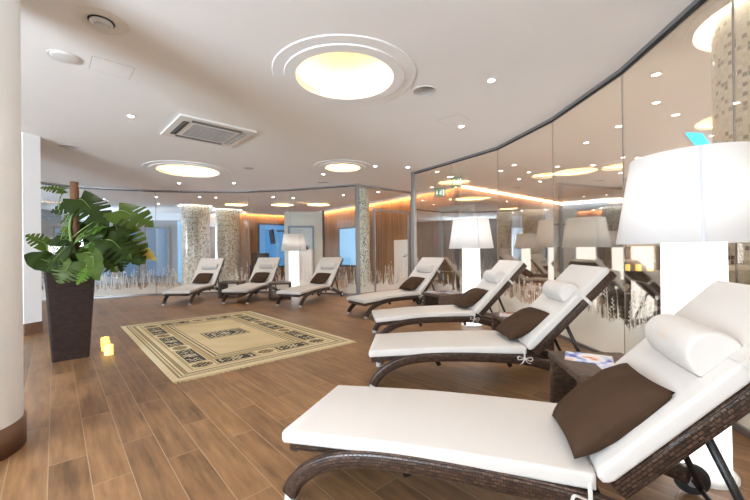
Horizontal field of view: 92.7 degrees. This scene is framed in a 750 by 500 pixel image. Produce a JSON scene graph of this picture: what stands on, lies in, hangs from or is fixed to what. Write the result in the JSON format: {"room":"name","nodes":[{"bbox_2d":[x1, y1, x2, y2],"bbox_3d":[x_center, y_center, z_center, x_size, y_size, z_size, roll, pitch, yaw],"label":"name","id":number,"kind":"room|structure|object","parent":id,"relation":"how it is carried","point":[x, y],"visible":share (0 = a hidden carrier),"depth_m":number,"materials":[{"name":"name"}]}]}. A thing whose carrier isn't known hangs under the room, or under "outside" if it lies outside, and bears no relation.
{"room":"spa","nodes":[
{"label":"spa","id":0,"kind":"room"},
{"bbox_2d":[41,209,61,219],"bbox_3d":[-12.902,-0.132,7.801,0.200,2.900,22.400,-1,0,0],"label":"wall","id":1,"kind":"structure","parent":0,"point":[45,214],"depth_m":14.09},
{"bbox_2d":[41,220,179,285],"bbox_3d":[-10.188,0.078,13.824,4.933,2.450,0.150,-1,0,-11],"label":"wall","id":2,"kind":"structure","parent":0,"point":[46,225],"depth_m":13.97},
{"bbox_2d":[53,226,80,269],"bbox_3d":[-11.559,0.118,13.447,0.900,2.000,0.050,-1,0,-10],"label":"window","id":3,"kind":"structure","parent":2,"relation":"in","point":[56,229],"depth_m":13.38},
{"bbox_2d":[119,228,139,278],"bbox_3d":[-9.494,0.095,13.831,0.700,2.000,0.050,-1,0,-11],"label":"window","id":4,"kind":"structure","parent":2,"relation":"in","point":[130,267],"depth_m":13.84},
{"bbox_2d":[144,227,170,277],"bbox_3d":[-8.511,0.085,14.013,0.900,2.000,0.051,-1,0,-11],"label":"window","id":5,"kind":"structure","parent":2,"relation":"in","point":[159,244],"depth_m":14.02,"materials":[{"name":"glass"}]},
{"bbox_2d":[62,212,214,226],"bbox_3d":[-9.375,-1.302,15.353,7.433,0.600,0.100,-1,0,-11],"label":"wall","id":6,"kind":"structure","parent":0,"point":[159,216],"depth_m":15.39,"materials":[{"name":"white paint"}]},
{"bbox_2d":[177,221,181,282],"bbox_3d":[-7.478,0.073,14.147,0.557,2.400,0.100,-1,0,-21],"label":"wall","id":7,"kind":"structure","parent":0,"point":[179,230],"depth_m":14.03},
{"bbox_2d":[210,213,244,278],"bbox_3d":[-6.722,-0.171,15.825,2.161,2.880,0.150,-1,0,8],"label":"wall","id":8,"kind":"structure","parent":0,"point":[242,216],"depth_m":15.62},
{"bbox_2d":[245,213,284,278],"bbox_3d":[-4.658,-0.193,16.460,2.640,2.880,0.150,-1,0,-37],"label":"wall","id":9,"kind":"structure","parent":0,"point":[251,220],"depth_m":15.83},
{"bbox_2d":[258,223,284,266],"bbox_3d":[-4.661,-0.203,16.307,1.350,2.000,0.050,-1,0,-37],"label":"window","id":10,"kind":"structure","parent":9,"relation":"in","point":[264,245],"depth_m":16.27,"materials":[{"name":"blue glass"}]},
{"bbox_2d":[324,211,329,256],"bbox_3d":[-2.674,-0.216,16.197,0.150,2.880,2.677,-1,0,-38],"label":"wall","id":11,"kind":"structure","parent":0,"point":[327,213],"depth_m":15.25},
{"bbox_2d":[330,200,391,284],"bbox_3d":[-0.620,-0.247,13.674,0.150,2.880,3.835,-1,0,-40],"label":"wall","id":12,"kind":"structure","parent":0,"point":[345,217],"depth_m":12.89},
{"bbox_2d":[338,226,355,266],"bbox_3d":[-1.058,-0.126,14.014,0.050,1.550,1.250,-1,0,-40],"label":"window","id":13,"kind":"structure","parent":12,"relation":"in","point":[346,243],"depth_m":14.03,"materials":[{"name":"blue glass"}]},
{"bbox_2d":[20,0,711,213],"bbox_3d":[-2.020,-1.706,7.805,22.000,0.001,22.400,-1,0,0],"label":"ceiling","id":14,"kind":"structure","parent":0,"point":[212,60],"depth_m":4.13,"materials":[{"name":"paint"}]},
{"bbox_2d":[46,49,82,64],"bbox_3d":[-2.750,-1.702,3.175,0.250,0.016,0.250,-1,0,0],"label":"ceiling speaker","id":15,"kind":"object","parent":14,"relation":"attached to","point":[62,56],"visible":1,"depth_m":3.15,"materials":[{"name":"white plastic"}]},
{"bbox_2d":[49,51,79,63],"bbox_3d":[-2.750,-1.702,3.175,0.214,0.016,0.214,-1,0,0],"label":"grille","id":16,"kind":"object","parent":15,"relation":"attached to","point":[61,56],"depth_m":3.16,"materials":[{"name":"white plastic"}]},
{"bbox_2d":[71,6,128,35],"bbox_3d":[-2.060,-1.704,2.695,0.350,0.030,0.350,-1,0,0],"label":"ceiling vent","id":17,"kind":"object","parent":14,"relation":"in","point":[96,19],"visible":1,"depth_m":2.66,"materials":[{"name":"white plastic"}]},
{"bbox_2d":[89,56,134,78],"bbox_3d":[-2.480,-1.712,3.375,0.320,0.002,0.300,-1,0,-43],"label":"access hatch","id":18,"kind":"object","parent":14,"relation":"attached to","point":[98,64],"visible":1,"depth_m":3.36,"materials":[{"name":"paint"}]},
{"bbox_2d":[142,160,230,178],"bbox_3d":[-3.941,-1.803,7.575,1.672,0.284,1.672,-1,0,0],"label":"recessed light","id":19,"kind":"object","parent":14,"relation":"in","point":[183,169],"visible":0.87,"depth_m":7.90,"materials":[{"name":"paint"}]},
{"bbox_2d":[160,113,256,147],"bbox_3d":[-2.409,-1.687,5.175,1.000,0.041,1.000,-1,0,-44],"label":"air conditioner","id":20,"kind":"object","parent":14,"relation":"attached to","point":[184,126],"visible":1,"depth_m":5.07,"materials":[{"name":"white plastic"}]},
{"bbox_2d":[182,125,233,141],"bbox_3d":[-2.409,-1.673,5.175,0.763,0.012,0.763,-1,0,0],"label":"grille","id":21,"kind":"object","parent":20,"relation":"attached to","point":[198,133],"depth_m":5.13,"materials":[{"name":"metal"}]},
{"bbox_2d":[314,160,370,173],"bbox_3d":[-0.671,-1.841,7.425,1.192,0.284,1.192,-1,0,0],"label":"recessed light","id":22,"kind":"object","parent":14,"relation":"in","point":[330,166],"visible":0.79,"depth_m":7.57,"materials":[{"name":"paint"}]},
{"bbox_2d":[272,34,415,105],"bbox_3d":[-0.301,-1.855,3.585,1.412,0.284,1.412,-1,0,0],"label":"recessed light","id":23,"kind":"object","parent":14,"relation":"in","point":[330,69],"visible":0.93,"depth_m":3.77,"materials":[{"name":"paint"}]},
{"bbox_2d":[359,184,382,189],"bbox_3d":[-0.134,-1.698,9.639,0.906,0.050,0.050,-1,0,-42],"label":"trim","id":24,"kind":"structure","parent":14,"relation":"attached to","point":[360,185],"depth_m":9.62,"materials":[{"name":"grey metal"}]},
{"bbox_2d":[360,264,374,292],"bbox_3d":[-0.222,-0.265,9.536,0.527,2.815,0.017,-1,0,-42],"label":"window","id":25,"kind":"structure","parent":24,"relation":"attached to","point":[368,287],"depth_m":9.51,"materials":[{"name":"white glass"}]},
{"bbox_2d":[412,85,435,95],"bbox_3d":[0.540,-1.742,3.925,0.258,0.008,0.258,-1,0,0],"label":"ceiling speaker","id":26,"kind":"object","parent":14,"relation":"attached to","point":[425,90],"visible":1,"depth_m":3.91,"materials":[{"name":"white plastic"}]},
{"bbox_2d":[437,114,468,125],"bbox_3d":[1.050,-1.749,4.825,0.340,0.002,0.300,-1,0,40],"label":"access hatch","id":27,"kind":"object","parent":14,"relation":"attached to","point":[458,118],"visible":1,"depth_m":4.83,"materials":[{"name":"paint"}]},
{"bbox_2d":[496,118,550,148],"bbox_3d":[2.230,-1.744,5.445,0.050,0.035,1.349,-1,0,-12],"label":"trim","id":28,"kind":"structure","parent":14,"relation":"attached to","point":[549,119],"depth_m":5.32,"materials":[{"name":"grey metal"}]},
{"bbox_2d":[553,168,597,175],"bbox_3d":[4.579,-1.881,8.205,1.100,0.200,1.100,-1,0,0],"label":"recessed light","id":29,"kind":"object","parent":14,"relation":"in","point":[576,171],"visible":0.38,"depth_m":8.63,"materials":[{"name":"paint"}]},
{"bbox_2d":[551,69,619,119],"bbox_3d":[2.390,-1.749,4.140,0.050,0.035,1.291,-1,0,-2],"label":"trim","id":30,"kind":"structure","parent":14,"relation":"attached to","point":[614,74],"depth_m":3.99,"materials":[{"name":"grey metal"}]},
{"bbox_2d":[619,0,700,71],"bbox_3d":[2.330,-1.752,2.875,0.050,0.035,1.250,-1,0,7],"label":"trim","id":31,"kind":"structure","parent":14,"relation":"attached to","point":[688,8],"depth_m":2.88,"materials":[{"name":"grey metal"}]},
{"bbox_2d":[685,133,708,145],"bbox_3d":[5.503,-1.787,6.031,1.923,0.020,0.165,-1,0,-41],"label":"ceiling light panel","id":32,"kind":"object","parent":14,"relation":"attached to","point":[696,138],"visible":0.57,"depth_m":5.70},
{"bbox_2d":[695,117,711,129],"bbox_3d":[4.979,-1.894,4.905,1.100,0.200,1.100,-1,0,0],"label":"recessed light","id":33,"kind":"object","parent":14,"relation":"in","point":[706,124],"visible":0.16,"depth_m":5.44,"materials":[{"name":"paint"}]},
{"bbox_2d":[0,277,749,499],"bbox_3d":[-1.986,1.218,7.797,22.000,0.050,22.400,-1,0,0],"label":"floor","id":34,"kind":"structure","parent":0,"point":[115,426],"depth_m":2.65,"materials":[{"name":"brown wood"}]},
{"bbox_2d":[0,0,26,461],"bbox_3d":[-2.413,-0.267,2.021,0.624,2.900,0.624,-1,0,0],"label":"column","id":35,"kind":"structure","parent":34,"relation":"on","point":[13,415],"depth_m":2.08,"materials":[{"name":"white paint"}]},
{"bbox_2d":[21,132,42,335],"bbox_3d":[-5.384,-0.224,5.323,0.792,2.900,0.806,-1,0,-27],"label":"wall pier","id":36,"kind":"object","parent":34,"relation":"on","point":[31,161],"visible":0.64,"depth_m":5.18,"materials":[{"name":"white paint"}]},
{"bbox_2d":[43,272,94,362],"bbox_3d":[-3.432,0.720,4.028,0.436,0.960,0.436,-1,0,-43],"label":"planter","id":37,"kind":"object","parent":34,"relation":"on","point":[69,304],"depth_m":3.88,"materials":[{"name":"wicker"}]},
{"bbox_2d":[24,181,156,362],"bbox_3d":[-3.176,0.212,3.986,1.206,1.970,0.804,-1,0,23],"label":"monstera","id":38,"kind":"object","parent":34,"relation":"on","point":[69,290],"visible":1,"depth_m":3.94,"materials":[{"name":"plant"}]},
{"bbox_2d":[94,294,155,297],"bbox_3d":[-6.846,1.234,9.532,1.759,0.040,0.030,-1,0,-25],"label":"trim","id":39,"kind":"structure","parent":34,"relation":"on","point":[138,294],"depth_m":9.58,"materials":[{"name":"grey metal"}]},
{"bbox_2d":[81,188,155,295],"bbox_3d":[-6.863,-0.196,9.536,1.759,2.830,0.030,-1,0,-25],"label":"window","id":40,"kind":"structure","parent":39,"relation":"on","point":[134,289],"depth_m":9.60,"materials":[{"name":"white glass"}]},
{"bbox_2d":[162,258,224,305],"bbox_3d":[-4.413,0.724,8.872,0.710,1.001,1.982,-1,0,-2],"label":"sun lounger","id":41,"kind":"object","parent":34,"relation":"on","point":[206,265],"visible":0.94,"depth_m":9.17,"materials":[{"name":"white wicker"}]},
{"bbox_2d":[162,283,213,293],"bbox_3d":[-4.401,0.913,8.521,0.610,0.108,1.281,-1,0,-2],"label":"seat cushion","id":42,"kind":"object","parent":41,"relation":"on","point":[193,288],"depth_m":8.25,"materials":[{"name":"white fabric"}]},
{"bbox_2d":[192,273,212,283],"bbox_3d":[-4.421,0.725,9.202,0.410,0.255,0.351,-1,0,-2],"label":"throw cushion","id":43,"kind":"object","parent":41,"relation":"on","point":[201,278],"visible":1,"depth_m":9.10,"materials":[{"name":"brown fabric"}]},
{"bbox_2d":[191,258,223,283],"bbox_3d":[-4.431,0.558,9.485,0.610,0.665,0.638,-1,0,-2],"label":"backrest cushion","id":44,"kind":"object","parent":41,"relation":"on","point":[206,265],"depth_m":9.46,"materials":[{"name":"white fabric"}]},
{"bbox_2d":[176,203,214,284],"bbox_3d":[-6.624,-0.319,13.251,1.400,3.160,1.400,-1,0,0],"label":"column","id":45,"kind":"structure","parent":34,"relation":"on","point":[195,218],"depth_m":12.84,"materials":[{"name":"beige tile"}]},
{"bbox_2d":[210,208,243,281],"bbox_3d":[-5.984,-0.323,14.551,1.400,3.160,1.400,-1,0,0],"label":"column","id":46,"kind":"structure","parent":34,"relation":"on","point":[227,220],"depth_m":14.15,"materials":[{"name":"beige tile"}]},
{"bbox_2d":[218,280,245,297],"bbox_3d":[-3.709,1.015,9.297,0.540,0.405,0.500,-1,0,0],"label":"side table","id":47,"kind":"object","parent":34,"relation":"on","point":[222,285],"visible":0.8,"depth_m":9.12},
{"bbox_2d":[120,311,355,383],"bbox_3d":[-2.124,1.183,5.086,2.070,0.008,3.404,-1,0,-42],"label":"rug","id":48,"kind":"object","parent":34,"relation":"on","point":[187,349],"visible":1,"depth_m":4.55,"materials":[{"name":"fabric"}]},
{"bbox_2d":[222,257,280,303],"bbox_3d":[-3.023,0.708,8.973,0.710,1.001,1.982,-1,0,7],"label":"sun lounger","id":49,"kind":"object","parent":34,"relation":"on","point":[270,265],"visible":0.82,"depth_m":9.25,"materials":[{"name":"white fabric"}]},
{"bbox_2d":[222,283,267,292],"bbox_3d":[-3.062,0.898,8.624,0.610,0.108,1.281,-1,0,7],"label":"seat cushion","id":50,"kind":"object","parent":49,"relation":"on","point":[247,287],"depth_m":8.30,"materials":[{"name":"white fabric"}]},
{"bbox_2d":[250,272,269,282],"bbox_3d":[-2.986,0.708,9.301,0.410,0.256,0.351,-1,0,7],"label":"throw cushion","id":51,"kind":"object","parent":49,"relation":"on","point":[259,277],"visible":1,"depth_m":9.19,"materials":[{"name":"brown fabric"}]},
{"bbox_2d":[249,257,279,282],"bbox_3d":[-2.955,0.541,9.582,0.610,0.665,0.638,-1,0,7],"label":"backrest cushion","id":52,"kind":"object","parent":49,"relation":"on","point":[270,265],"depth_m":9.56,"materials":[{"name":"white fabric"}]},
{"bbox_2d":[250,253,268,276],"bbox_3d":[-4.603,0.681,14.427,0.880,1.120,0.660,-1,0,-20],"label":"armchair","id":53,"kind":"object","parent":34,"relation":"on","point":[254,256],"visible":0.23,"depth_m":14.54,"materials":[{"name":"fabric"}]},
{"bbox_2d":[268,281,291,299],"bbox_3d":[-2.349,0.998,8.898,0.540,0.405,0.500,-1,0,-12],"label":"side table","id":54,"kind":"object","parent":34,"relation":"on","point":[271,296],"visible":0.81,"depth_m":8.71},
{"bbox_2d":[281,234,305,286],"bbox_3d":[-2.156,0.390,9.519,0.664,1.620,0.664,-1,0,10],"label":"floor lamp","id":55,"kind":"object","parent":34,"relation":"on","point":[293,243],"visible":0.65,"depth_m":9.39,"materials":[{"name":"white plastic"}]},
{"bbox_2d":[284,211,324,280],"bbox_3d":[-2.575,-0.116,13.137,1.450,2.660,0.120,-1,0,-8],"label":"wall","id":56,"kind":"structure","parent":34,"relation":"on","point":[310,224],"depth_m":13.12,"materials":[{"name":"beige paint"}]},
{"bbox_2d":[299,250,312,283],"bbox_3d":[-2.343,0.599,12.198,0.440,1.220,0.400,-1,0,-5],"label":"plinth","id":57,"kind":"object","parent":34,"relation":"on","point":[305,257],"visible":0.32,"depth_m":12.00,"materials":[{"name":"white paint"}]},
{"bbox_2d":[276,257,343,306],"bbox_3d":[-1.459,0.689,8.445,0.710,1.001,1.982,-1,0,22],"label":"sun lounger","id":58,"kind":"object","parent":34,"relation":"on","point":[332,265],"visible":0.99,"depth_m":8.62,"materials":[{"name":"white fabric"}]},
{"bbox_2d":[276,284,330,294],"bbox_3d":[-1.590,0.880,8.120,0.610,0.108,1.281,-1,0,22],"label":"seat cushion","id":59,"kind":"object","parent":58,"relation":"on","point":[306,289],"depth_m":7.86,"materials":[{"name":"white fabric"}]},
{"bbox_2d":[310,273,330,283],"bbox_3d":[-1.334,0.689,8.750,0.410,0.255,0.351,-1,0,22],"label":"throw cushion","id":60,"kind":"object","parent":58,"relation":"on","point":[319,278],"visible":1,"depth_m":8.65,"materials":[{"name":"brown fabric"}]},
{"bbox_2d":[309,257,341,284],"bbox_3d":[-1.229,0.520,9.012,0.610,0.665,0.638,-1,0,22],"label":"backrest cushion","id":61,"kind":"object","parent":58,"relation":"on","point":[332,265],"depth_m":8.98,"materials":[{"name":"white fabric"}]},
{"bbox_2d":[313,293,355,294],"bbox_3d":[-1.382,1.171,9.637,1.989,0.040,0.030,-1,0,18],"label":"trim","id":62,"kind":"structure","parent":34,"relation":"on","point":[313,293],"depth_m":9.42,"materials":[{"name":"grey metal"}]},
{"bbox_2d":[290,185,355,292],"bbox_3d":[-1.398,-0.259,9.641,1.989,2.830,0.033,-1,0,18],"label":"window","id":63,"kind":"structure","parent":62,"relation":"on","point":[351,287],"depth_m":9.46,"materials":[{"name":"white glass"}]},
{"bbox_2d":[355,184,359,294],"bbox_3d":[-0.453,-0.270,9.331,0.090,2.900,0.090,-1,0,-20],"label":"trim","id":64,"kind":"structure","parent":34,"relation":"on","point":[357,216],"depth_m":9.29,"materials":[{"name":"metal"}]},
{"bbox_2d":[359,188,369,286],"bbox_3d":[-0.343,-0.269,10.121,0.380,2.900,0.380,-1,0,0],"label":"column","id":65,"kind":"structure","parent":34,"relation":"on","point":[363,192],"depth_m":9.94,"materials":[{"name":"stone"}]},
{"bbox_2d":[373,208,375,291],"bbox_3d":[-0.011,0.026,9.727,0.032,2.300,0.070,-1,0,-42],"label":"trim","id":66,"kind":"structure","parent":34,"relation":"on","point":[374,217],"depth_m":9.71,"materials":[{"name":"metal"}]},
{"bbox_2d":[347,257,445,318],"bbox_3d":[0.458,0.663,6.889,1.982,1.001,0.710,-1,0,-35],"label":"sun lounger","id":67,"kind":"object","parent":34,"relation":"on","point":[428,268],"visible":0.88,"depth_m":6.78,"materials":[{"name":"white fabric"}]},
{"bbox_2d":[347,289,420,303],"bbox_3d":[0.173,0.856,6.687,1.281,0.108,0.610,-1,0,-35],"label":"seat cushion","id":68,"kind":"object","parent":67,"relation":"on","point":[382,297],"depth_m":6.50,"materials":[{"name":"white fabric"}]},
{"bbox_2d":[398,277,424,290],"bbox_3d":[0.727,0.660,7.079,0.351,0.254,0.410,-1,0,-35],"label":"throw cushion","id":69,"kind":"object","parent":67,"relation":"on","point":[411,283],"visible":1,"depth_m":6.97,"materials":[{"name":"brown fabric"}]},
{"bbox_2d":[408,257,443,292],"bbox_3d":[0.956,0.490,7.243,0.638,0.665,0.610,-1,0,-35],"label":"backrest cushion","id":70,"kind":"object","parent":67,"relation":"on","point":[428,268],"depth_m":7.11,"materials":[{"name":"white fabric"}]},
{"bbox_2d":[394,240,407,283],"bbox_3d":[0.852,0.421,11.648,0.090,1.500,0.720,-1,0,-36],"label":"door","id":71,"kind":"structure","parent":34,"relation":"on","point":[400,246],"depth_m":11.63,"materials":[{"name":"metal"}]},
{"bbox_2d":[407,212,409,276],"bbox_3d":[1.008,0.017,10.649,0.032,2.300,0.070,-1,0,-42],"label":"trim","id":72,"kind":"structure","parent":34,"relation":"on","point":[408,215],"depth_m":10.63,"materials":[{"name":"metal"}]},
{"bbox_2d":[376,212,407,290],"bbox_3d":[0.501,0.056,10.185,1.315,2.170,0.018,-1,0,-42],"label":"window","id":73,"kind":"structure","parent":72,"relation":"attached to","point":[379,287],"depth_m":10.11,"materials":[{"name":"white glass"}]},
{"bbox_2d":[411,172,416,301],"bbox_3d":[0.877,-0.289,8.001,0.080,2.900,0.080,-1,0,-33],"label":"trim","id":74,"kind":"structure","parent":34,"relation":"on","point":[413,176],"depth_m":7.97,"materials":[{"name":"metal"}]},
{"bbox_2d":[422,290,462,305],"bbox_3d":[1.191,0.951,6.277,0.500,0.405,0.540,-1,0,-25],"label":"side table","id":75,"kind":"object","parent":34,"relation":"on","point":[429,299],"visible":0.32,"depth_m":6.10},
{"bbox_2d":[372,260,526,333],"bbox_3d":[0.964,0.651,4.838,1.982,1.001,0.710,-1,0,-5],"label":"sun lounger","id":76,"kind":"object","parent":34,"relation":"on","point":[497,280],"visible":0.76,"depth_m":4.60,"materials":[{"name":"white fabric"}]},
{"bbox_2d":[372,305,475,322],"bbox_3d":[0.617,0.846,4.807,1.281,0.108,0.610,-1,0,-5],"label":"seat cushion","id":77,"kind":"object","parent":76,"relation":"on","point":[435,313],"depth_m":4.54,"materials":[{"name":"white fabric"}]},
{"bbox_2d":[453,288,488,307],"bbox_3d":[1.292,0.648,4.866,0.352,0.258,0.419,-1,0,-9],"label":"throw cushion","id":78,"kind":"object","parent":76,"relation":"on","point":[472,296],"visible":0.98,"depth_m":4.71,"materials":[{"name":"brown fabric"}]},
{"bbox_2d":[468,260,522,312],"bbox_3d":[1.572,0.477,4.891,0.638,0.665,0.610,-1,0,-5],"label":"backrest cushion","id":79,"kind":"object","parent":76,"relation":"on","point":[497,280],"depth_m":4.63,"materials":[{"name":"white fabric"}]},
{"bbox_2d":[438,204,474,285],"bbox_3d":[2.110,0.000,9.275,0.954,2.300,0.100,-1,0,35],"label":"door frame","id":80,"kind":"structure","parent":34,"relation":"on","point":[471,207],"depth_m":9.47,"materials":[{"name":"metal"}]},
{"bbox_2d":[449,218,493,326],"bbox_3d":[1.474,0.338,5.479,0.664,1.620,0.664,-1,0,-40],"label":"floor lamp","id":81,"kind":"object","parent":34,"relation":"on","point":[469,235],"visible":0.84,"depth_m":5.32,"materials":[{"name":"white plastic"}]},
{"bbox_2d":[369,264,616,386],"bbox_3d":[0.958,0.647,3.208,1.982,1.001,0.710,-1,0,6],"label":"sun lounger","id":82,"kind":"object","parent":34,"relation":"on","point":[565,297],"visible":0.8,"depth_m":2.95,"materials":[{"name":"white fabric"}]},
{"bbox_2d":[369,330,526,356],"bbox_3d":[0.612,0.842,3.241,1.281,0.108,0.610,-1,0,5],"label":"seat cushion","id":83,"kind":"object","parent":82,"relation":"on","point":[462,343],"depth_m":3.02,"materials":[{"name":"white fabric"}]},
{"bbox_2d":[495,307,549,339],"bbox_3d":[1.296,0.644,3.176,0.352,0.255,0.417,-1,0,2],"label":"throw cushion","id":84,"kind":"object","parent":82,"relation":"on","point":[520,323],"visible":0.98,"depth_m":3.03,"materials":[{"name":"brown fabric"}]},
{"bbox_2d":[518,264,608,349],"bbox_3d":[1.566,0.472,3.150,0.638,0.665,0.610,-1,0,5],"label":"backrest cushion","id":85,"kind":"object","parent":82,"relation":"on","point":[565,297],"depth_m":2.89,"materials":[{"name":"white fabric"}]},
{"bbox_2d":[282,280,749,499],"bbox_3d":[0.596,0.647,1.627,1.982,1.001,0.710,-1,0,20],"label":"sun lounger","id":86,"kind":"object","parent":34,"relation":"on","point":[700,352],"visible":0.87,"depth_m":1.42,"materials":[{"name":"white fabric"}]},
{"bbox_2d":[282,385,595,489],"bbox_3d":[0.268,0.842,1.744,1.281,0.108,0.610,-1,0,20],"label":"seat cushion","id":87,"kind":"object","parent":86,"relation":"on","point":[480,441],"depth_m":1.55,"materials":[{"name":"white fabric"}]},
{"bbox_2d":[552,363,674,458],"bbox_3d":[0.923,0.628,1.446,0.324,0.295,0.421,-1,0,15],"label":"throw cushion","id":88,"kind":"object","parent":86,"relation":"on","point":[608,405],"visible":0.95,"depth_m":1.31,"materials":[{"name":"brown fabric"}]},
{"bbox_2d":[588,280,749,482],"bbox_3d":[1.170,0.472,1.421,0.638,0.665,0.610,-1,0,20],"label":"backrest cushion","id":89,"kind":"object","parent":86,"relation":"on","point":[700,352],"depth_m":1.20,"materials":[{"name":"white fabric"}]},
{"bbox_2d":[491,312,553,358],"bbox_3d":[1.631,0.940,3.998,0.500,0.405,0.540,-1,0,0],"label":"side table","id":90,"kind":"object","parent":34,"relation":"on","point":[497,319],"visible":0.12,"depth_m":4.00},
{"bbox_2d":[558,334,601,351],"bbox_3d":[2.423,1.113,4.132,0.030,0.040,1.291,-1,0,-2],"label":"trim","id":91,"kind":"structure","parent":34,"relation":"on","point":[566,338],"depth_m":4.17,"materials":[{"name":"grey metal"}]},
{"bbox_2d":[551,73,623,353],"bbox_3d":[2.406,-0.317,4.139,0.033,2.830,1.297,-1,0,-2],"label":"window","id":92,"kind":"structure","parent":91,"relation":"on","point":[588,328],"depth_m":3.89,"materials":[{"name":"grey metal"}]},
{"bbox_2d":[548,351,624,402],"bbox_3d":[1.481,0.937,2.328,0.500,0.405,0.540,-1,0,8],"label":"side table","id":93,"kind":"object","parent":34,"relation":"on","point":[565,375],"visible":0.27,"depth_m":2.54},
{"bbox_2d":[565,351,613,364],"bbox_3d":[1.448,0.732,2.428,0.280,0.006,0.210,-1,0,30],"label":"magazine","id":94,"kind":"object","parent":93,"relation":"on","point":[574,356],"visible":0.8,"depth_m":2.41,"materials":[{"name":"multicoloured paper"}]},
{"bbox_2d":[655,244,660,269],"bbox_3d":[7.696,-0.364,9.051,0.200,2.900,1.300,-1,0,0],"label":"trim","id":95,"kind":"structure","parent":34,"relation":"on","point":[657,246],"depth_m":9.60,"materials":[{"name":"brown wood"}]},
{"bbox_2d":[616,142,749,489],"bbox_3d":[1.654,0.326,1.859,0.664,1.620,0.664,-1,0,0],"label":"floor lamp","id":96,"kind":"object","parent":34,"relation":"on","point":[692,202],"visible":0.62,"depth_m":1.71,"materials":[{"name":"fabric"}]},
{"bbox_2d":[671,0,749,284],"bbox_3d":[3.055,-0.458,2.581,1.388,3.160,1.388,-1,0,0],"label":"column","id":97,"kind":"structure","parent":34,"relation":"on","point":[707,33],"depth_m":2.63,"materials":[{"name":"tile"}]},
{"bbox_2d":[736,424,749,438],"bbox_3d":[2.148,1.110,1.647,0.030,0.040,1.230,-1,0,13],"label":"trim","id":98,"kind":"structure","parent":34,"relation":"on","point":[742,429],"depth_m":2.20,"materials":[{"name":"grey metal"}]},
{"bbox_2d":[731,0,749,429],"bbox_3d":[2.129,-0.312,1.656,0.016,2.815,1.233,-1,0,13],"label":"window","id":99,"kind":"structure","parent":98,"relation":"on","point":[745,421],"depth_m":2.25,"materials":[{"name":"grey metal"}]},
{"bbox_3d":[2.363,1.111,2.867,0.190,0.040,1.244,-1,0,0],"label":"trim","id":100,"kind":"structure","parent":34,"relation":"on","visible":0},
{"bbox_2d":[620,0,707,353],"bbox_3d":[2.347,-0.319,2.874,0.031,2.830,1.257,-1,0,7],"label":"window","id":101,"kind":"structure","parent":100,"relation":"on","point":[634,337],"depth_m":3.29,"materials":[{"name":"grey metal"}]},
{"bbox_3d":[1.828,1.127,6.562,0.615,0.040,0.946,-1,0,0],"label":"trim","id":102,"kind":"structure","parent":34,"relation":"on","visible":0},
{"bbox_2d":[451,149,498,312],"bbox_3d":[1.812,-0.303,6.566,0.030,2.830,1.114,-1,0,-32],"label":"window","id":103,"kind":"structure","parent":102,"relation":"on","point":[495,307],"depth_m":6.32,"materials":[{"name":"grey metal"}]},
{"bbox_3d":[2.263,1.119,5.437,0.309,0.040,1.326,-1,0,0],"label":"trim","id":104,"kind":"structure","parent":34,"relation":"on","visible":0},
{"bbox_2d":[497,121,551,311],"bbox_3d":[2.247,-0.311,5.441,0.031,2.830,1.349,-1,0,-12],"label":"window","id":105,"kind":"structure","parent":104,"relation":"on","point":[513,304],"depth_m":5.60,"materials":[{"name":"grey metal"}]},
{"bbox_2d":[391,187,462,290],"bbox_3d":[1.482,-0.278,10.995,0.150,2.880,2.970,-1,0,-36],"label":"wall","id":106,"kind":"structure","parent":0,"point":[427,205],"depth_m":10.66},
{"bbox_2d":[454,187,559,291],"bbox_3d":[4.649,-0.312,11.808,6.248,2.880,0.150,-1,0,-40],"label":"mirror","id":107,"kind":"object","parent":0,"point":[525,225],"depth_m":11.79,"materials":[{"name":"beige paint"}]},
{"bbox_2d":[559,199,625,273],"bbox_3d":[8.090,-0.348,13.137,2.331,2.880,0.150,-1,0,35],"label":"mirror","id":108,"kind":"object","parent":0,"point":[589,230],"depth_m":13.14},
{"bbox_2d":[562,269,660,320],"bbox_3d":[3.958,0.714,5.498,1.860,0.810,0.480,-1,0,35],"label":"decal","id":109,"kind":"object","parent":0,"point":[649,282],"visible":0.29,"depth_m":5.31,"materials":[{"name":"white"}]},
{"bbox_2d":[626,244,655,269],"bbox_3d":[8.896,-0.381,7.801,0.200,2.900,22.400,-1,0,0],"label":"wall","id":110,"kind":"structure","parent":0,"point":[644,255],"depth_m":11.82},
{"bbox_3d":[1.218,1.136,7.502,0.655,0.040,0.967,-1,0,0],"label":"trim","id":111,"kind":"structure","parent":0,"visible":0},
{"bbox_2d":[414,163,451,300],"bbox_3d":[1.202,-0.294,7.506,0.032,2.830,1.140,-1,0,-34],"label":"window","id":112,"kind":"structure","parent":111,"relation":"on","point":[437,287],"depth_m":7.32,"materials":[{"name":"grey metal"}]},
{"bbox_3d":[-5.471,1.219,9.997,1.155,0.040,0.230,-1,0,0],"label":"trim","id":113,"kind":"structure","parent":0,"visible":0},
{"bbox_2d":[155,191,199,292],"bbox_3d":[-5.489,-0.211,10.001,1.170,2.830,0.030,-1,0,-10],"label":"window","id":114,"kind":"structure","parent":113,"relation":"on","point":[160,288],"depth_m":9.94,"materials":[{"name":"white glass"}]},
{"bbox_3d":[-4.226,1.205,10.132,1.342,0.040,0.100,-1,0,0],"label":"trim","id":115,"kind":"structure","parent":0,"visible":0},
{"bbox_2d":[200,192,248,291],"bbox_3d":[-4.243,-0.225,10.136,1.342,2.830,0.032,-1,0,-3],"label":"window","id":116,"kind":"structure","parent":115,"relation":"on","point":[236,273],"depth_m":10.13,"materials":[{"name":"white glass"}]},
{"bbox_3d":[-2.942,1.190,10.057,1.235,0.040,0.250,-1,0,0],"label":"trim","id":117,"kind":"structure","parent":0,"visible":0},
{"bbox_2d":[249,190,289,290],"bbox_3d":[-2.958,-0.239,10.061,1.250,2.830,0.030,-1,0,10],"label":"window","id":118,"kind":"structure","parent":117,"relation":"on","point":[281,287],"depth_m":10.00,"materials":[{"name":"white glass"}]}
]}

